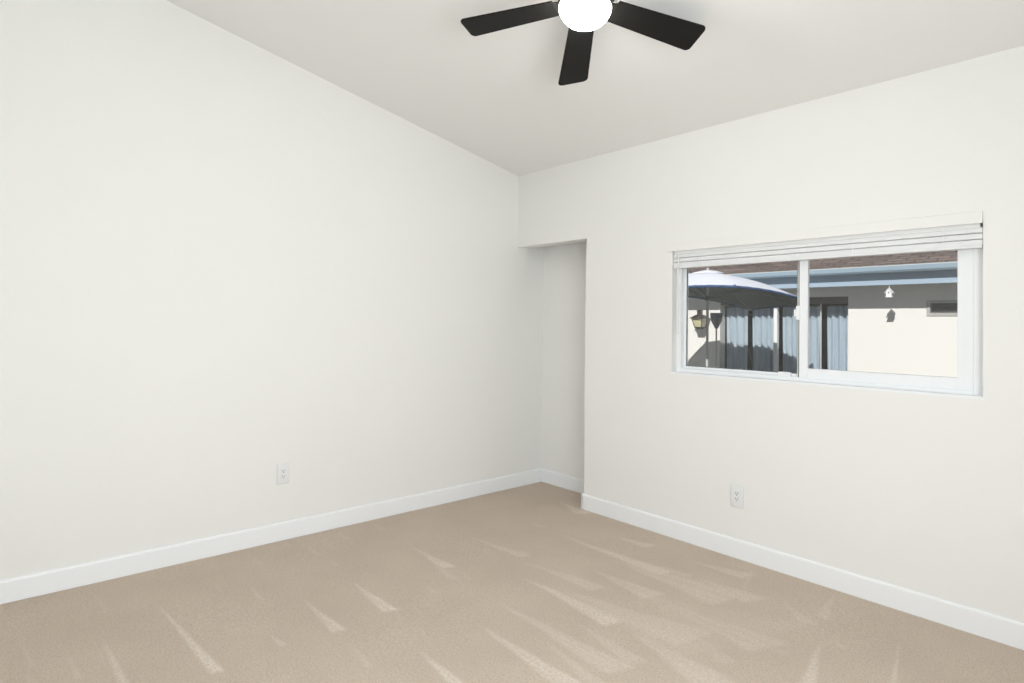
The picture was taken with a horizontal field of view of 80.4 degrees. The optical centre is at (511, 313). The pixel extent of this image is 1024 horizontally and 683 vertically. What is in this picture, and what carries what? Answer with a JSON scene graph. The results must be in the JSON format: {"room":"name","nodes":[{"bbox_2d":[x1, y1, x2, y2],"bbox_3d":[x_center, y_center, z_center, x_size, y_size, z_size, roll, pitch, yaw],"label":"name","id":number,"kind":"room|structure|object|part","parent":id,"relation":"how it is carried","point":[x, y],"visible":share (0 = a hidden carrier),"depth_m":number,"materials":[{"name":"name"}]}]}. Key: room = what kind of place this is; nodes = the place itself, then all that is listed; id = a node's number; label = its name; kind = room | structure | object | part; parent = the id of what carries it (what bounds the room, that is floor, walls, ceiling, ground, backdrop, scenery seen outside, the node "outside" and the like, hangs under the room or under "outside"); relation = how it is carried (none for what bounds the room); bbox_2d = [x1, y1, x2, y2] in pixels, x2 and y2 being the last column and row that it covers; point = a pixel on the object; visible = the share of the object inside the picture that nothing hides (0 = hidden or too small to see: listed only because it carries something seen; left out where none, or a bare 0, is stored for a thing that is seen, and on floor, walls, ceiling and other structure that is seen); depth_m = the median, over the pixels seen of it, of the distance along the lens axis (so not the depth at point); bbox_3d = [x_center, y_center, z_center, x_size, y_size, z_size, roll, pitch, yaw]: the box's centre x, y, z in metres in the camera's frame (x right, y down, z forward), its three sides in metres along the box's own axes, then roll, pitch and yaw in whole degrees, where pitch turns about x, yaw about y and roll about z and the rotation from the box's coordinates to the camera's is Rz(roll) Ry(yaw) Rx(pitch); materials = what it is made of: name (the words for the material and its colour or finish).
{"room":"empty bedroom","nodes":[
{"label":"empty bedroom","id":0,"kind":"room"},
{"bbox_2d":[0,0,543,579],"bbox_3d":[-1.382,-0.241,3.877,4.303,3.491,0.120,2,-1,-41],"label":"wall","id":1,"kind":"structure","parent":0,"point":[223,263],"depth_m":3.51,"materials":[{"name":"white paint"}]},
{"bbox_2d":[0,468,541,604],"bbox_3d":[-1.359,1.349,3.802,4.303,0.110,0.013,2,-1,-41],"label":"baseboard","id":2,"kind":"structure","parent":1,"relation":"attached to","point":[59,579],"depth_m":3.55,"materials":[{"name":"white paint"}]},
{"bbox_2d":[277,463,289,484],"bbox_3d":[-1.415,0.995,3.755,0.079,0.126,0.009,2,-1,-41],"label":"wall outlet","id":3,"kind":"object","parent":1,"relation":"attached to","point":[283,470],"visible":1,"depth_m":3.75,"materials":[{"name":"white plastic"}]},
{"bbox_2d":[281,468,285,479],"bbox_3d":[-1.414,0.995,3.753,0.033,0.067,0.004,2,-1,-41],"label":"receptacle","id":4,"kind":"object","parent":3,"relation":"attached to","point":[283,470],"depth_m":3.75,"materials":[{"name":"white plastic"}]},
{"bbox_2d":[0,482,1023,682],"bbox_3d":[0.057,1.396,2.192,4.303,0.003,4.300,2,-1,-41],"label":"floor","id":5,"kind":"structure","parent":0,"point":[522,584],"depth_m":2.79,"materials":[{"name":"beige carpet"}]},
{"bbox_2d":[541,241,586,479],"bbox_3d":[0.595,0.203,4.949,0.100,2.686,1.120,2,-1,-41],"label":"wall","id":6,"kind":"structure","parent":0,"point":[564,286],"depth_m":5.05,"materials":[{"name":"white paint"}]},
{"bbox_2d":[541,469,583,493],"bbox_3d":[0.549,1.390,4.880,0.013,0.110,0.887,2,-1,-41],"label":"baseboard","id":7,"kind":"structure","parent":6,"relation":"attached to","point":[575,484],"depth_m":5.02,"materials":[{"name":"white paint"}]},
{"bbox_2d":[167,0,1023,175],"bbox_3d":[0.087,-1.666,2.220,4.543,0.953,4.560,2,-1,-41],"label":"ceiling","id":8,"kind":"structure","parent":0,"point":[498,97],"depth_m":3.28,"materials":[{"name":"white paint"}]},
{"bbox_2d":[461,0,704,85],"bbox_3d":[0.315,-1.344,2.636,1.100,0.310,1.039,1,-1,2],"label":"ceiling fan","id":9,"kind":"object","parent":8,"relation":"hanging from","point":[582,17],"visible":1,"depth_m":2.71,"materials":[{"name":"black wood"}]},
{"bbox_3d":[-0.011,-1.326,2.728,0.429,0.033,0.155,0,-1,20],"label":"blade","id":10,"kind":"part","parent":9,"relation":"part of","materials":[{"name":"black wood"}]},
{"bbox_3d":[0.316,-1.251,2.944,0.152,0.134,0.417,1,-1,0],"label":"blade","id":11,"kind":"part","parent":9,"relation":"part of","materials":[{"name":"black wood"}]},
{"bbox_3d":[0.310,-1.271,2.601,0.225,0.090,0.225,9,-6,-41],"label":"lamp shade","id":12,"kind":"part","parent":9,"relation":"part of","materials":[{"name":"white glass"}]},
{"bbox_3d":[0.647,-1.285,2.707,0.425,0.102,0.149,1,-1,-19],"label":"blade","id":13,"kind":"part","parent":9,"relation":"part of","materials":[{"name":"black wood"}]},
{"bbox_2d":[518,46,1023,622],"bbox_3d":[1.503,0.191,3.470,0.115,2.686,4.300,2,-1,-41],"label":"wall","id":14,"kind":"structure","parent":0,"point":[924,494],"depth_m":3.22,"materials":[{"name":"white paint"}]},
{"bbox_2d":[731,484,743,507],"bbox_3d":[1.319,1.074,3.557,0.009,0.126,0.079,2,-1,-41],"label":"wall outlet","id":15,"kind":"object","parent":14,"relation":"attached to","point":[737,492],"visible":1,"depth_m":3.55,"materials":[{"name":"white plastic"}]},
{"bbox_2d":[734,490,738,502],"bbox_3d":[1.318,1.074,3.556,0.004,0.067,0.033,2,-1,-41],"label":"receptacle","id":16,"kind":"object","parent":15,"relation":"attached to","point":[736,492],"depth_m":3.55,"materials":[{"name":"white plastic"}]},
{"bbox_2d":[581,493,1023,649],"bbox_3d":[1.730,1.377,3.167,0.128,0.110,3.554,2,-1,-41],"label":"baseboard","id":17,"kind":"structure","parent":14,"relation":"attached to","point":[1000,629],"depth_m":3.15,"materials":[{"name":"white paint"}]},
{"bbox_2d":[671,223,983,399],"bbox_3d":[1.612,-0.019,3.352,0.116,0.816,1.626,2,-1,-41],"label":"window","id":18,"kind":"structure","parent":14,"relation":"in","point":[968,383],"depth_m":3.04,"materials":[{"name":"white plastic"}]},
{"bbox_3d":[1.379,-0.017,3.678,0.022,0.755,0.754,2,-1,-41],"label":"fixed sash","id":19,"kind":"part","parent":18,"relation":"part of","materials":[{"name":"white plastic"}]},
{"bbox_2d":[667,211,982,333],"bbox_3d":[1.576,-0.161,3.343,0.068,0.587,1.649,2,-1,-41],"label":"window blind","id":20,"kind":"object","parent":18,"relation":"attached to","point":[966,223],"visible":0.91,"depth_m":3.17,"materials":[{"name":"white paint"}]},
{"bbox_3d":[1.594,-0.402,3.340,0.048,0.041,1.596,2,-1,-41],"label":"head rail","id":21,"kind":"part","parent":20,"relation":"part of","materials":[{"name":"white plastic"}]},
{"bbox_3d":[1.595,-0.298,3.338,0.048,0.014,1.610,2,-1,-41],"label":"rail","id":22,"kind":"part","parent":20,"relation":"part of","materials":[{"name":"white plastic"}]},
{"bbox_3d":[1.584,0.382,3.326,0.056,0.013,1.626,2,-1,-41],"label":"sill","id":23,"kind":"part","parent":18,"relation":"part of","materials":[{"name":"white paint"}]},
{"bbox_3d":[1.867,-0.019,3.085,0.024,0.757,0.788,2,-1,-41],"label":"slider sash","id":24,"kind":"part","parent":18,"relation":"part of","materials":[{"name":"white plastic"}]},
{"label":"outside","id":25,"kind":"structure","parent":0,"visible":0},
{"bbox_3d":[7.017,1.998,12.509,19.597,0.100,26.000,2,-1,-41],"label":"ground","id":26,"kind":"structure","parent":25,"visible":0},
{"bbox_2d":[710,313,722,367],"bbox_3d":[3.944,0.946,11.715,0.280,1.900,0.280,2,-1,-41],"label":"torch","id":27,"kind":"object","parent":26,"relation":"on","point":[716,318],"visible":0.66,"depth_m":11.68,"materials":[{"name":"black metal"}]},
{"bbox_2d":[710,313,722,328],"bbox_3d":[3.954,0.146,11.728,0.230,0.300,0.230,2,-1,-41],"label":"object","id":28,"kind":"object","parent":27,"relation":"on","point":[716,318],"depth_m":11.65,"materials":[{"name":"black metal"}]},
{"bbox_2d":[688,268,796,366],"bbox_3d":[3.268,0.548,10.149,2.811,2.630,2.811,0,-1,26],"label":"patio umbrella","id":29,"kind":"object","parent":26,"relation":"on","point":[708,285],"visible":0.59,"depth_m":10.13,"materials":[{"name":"white fabric"},{"name":"black metal"}]},
{"bbox_2d":[688,241,957,377],"bbox_3d":[8.002,-0.162,14.053,9.056,4.293,15.600,2,-1,-41],"label":"house","id":30,"kind":"structure","parent":26,"relation":"on","point":[913,331],"depth_m":10.15,"materials":[{"name":"white paint"}]},
{"bbox_2d":[690,310,709,328],"bbox_3d":[3.889,0.131,12.543,0.319,0.405,0.310,2,-1,-41],"label":"wall lantern","id":31,"kind":"object","parent":30,"relation":"attached to","point":[699,320],"visible":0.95,"depth_m":12.48,"materials":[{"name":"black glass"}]},
{"bbox_3d":[3.885,0.198,12.532,0.235,0.170,0.235,2,-1,-41],"label":"glass","id":32,"kind":"part","parent":31,"relation":"part of","materials":[{"name":"yellow glass"}]},
{"bbox_2d":[727,307,747,369],"bbox_3d":[4.554,0.858,12.265,0.076,2.029,0.452,2,-1,-41],"label":"curtain","id":33,"kind":"object","parent":30,"relation":"hanging from","point":[737,317],"visible":0.53,"depth_m":12.25,"materials":[{"name":"blue fabric"}]},
{"bbox_2d":[753,308,773,371],"bbox_3d":[4.924,0.856,11.846,0.071,2.029,0.492,2,-1,-41],"label":"curtain","id":34,"kind":"object","parent":30,"relation":"hanging from","point":[763,319],"visible":0.48,"depth_m":11.85,"materials":[{"name":"blue fabric"}]},
{"bbox_3d":[5.016,0.868,11.514,0.080,2.076,0.070,2,-1,-41],"label":"porch post","id":35,"kind":"part","parent":30,"relation":"part of","materials":[{"name":"white paint"}]},
{"bbox_3d":[5.181,-0.136,11.584,0.026,0.026,2.427,2,-1,-41],"label":"curtain rod","id":36,"kind":"part","parent":30,"relation":"part of","materials":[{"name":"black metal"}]},
{"bbox_2d":[783,305,819,372],"bbox_3d":[5.393,0.854,11.313,0.072,2.029,0.691,2,-1,-41],"label":"curtain","id":37,"kind":"object","parent":30,"relation":"hanging from","point":[789,321],"visible":0.43,"depth_m":11.40,"materials":[{"name":"blue fabric"}]},
{"bbox_3d":[5.571,0.866,10.943,0.028,2.076,0.028,2,-1,-41],"label":"slim post","id":38,"kind":"part","parent":30,"relation":"part of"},
{"bbox_2d":[827,304,847,370],"bbox_3d":[5.827,0.851,10.821,0.092,2.029,0.382,2,-1,-41],"label":"curtain","id":39,"kind":"object","parent":30,"relation":"hanging from","point":[837,316],"visible":0.62,"depth_m":10.86,"materials":[{"name":"blue fabric"}]},
{"bbox_2d":[884,285,893,296],"bbox_3d":[6.035,-0.357,9.699,0.086,0.201,0.122,2,-1,-41],"label":"birdhouse","id":40,"kind":"object","parent":30,"relation":"hanging from","point":[889,293],"visible":1,"depth_m":9.68,"materials":[{"name":"white paint"}]},
{"bbox_3d":[7.009,-0.080,9.303,0.005,0.157,0.982,2,-1,-41],"label":"pane","id":41,"kind":"part","parent":30,"relation":"part of","materials":[{"name":"grey glass"}]}
]}

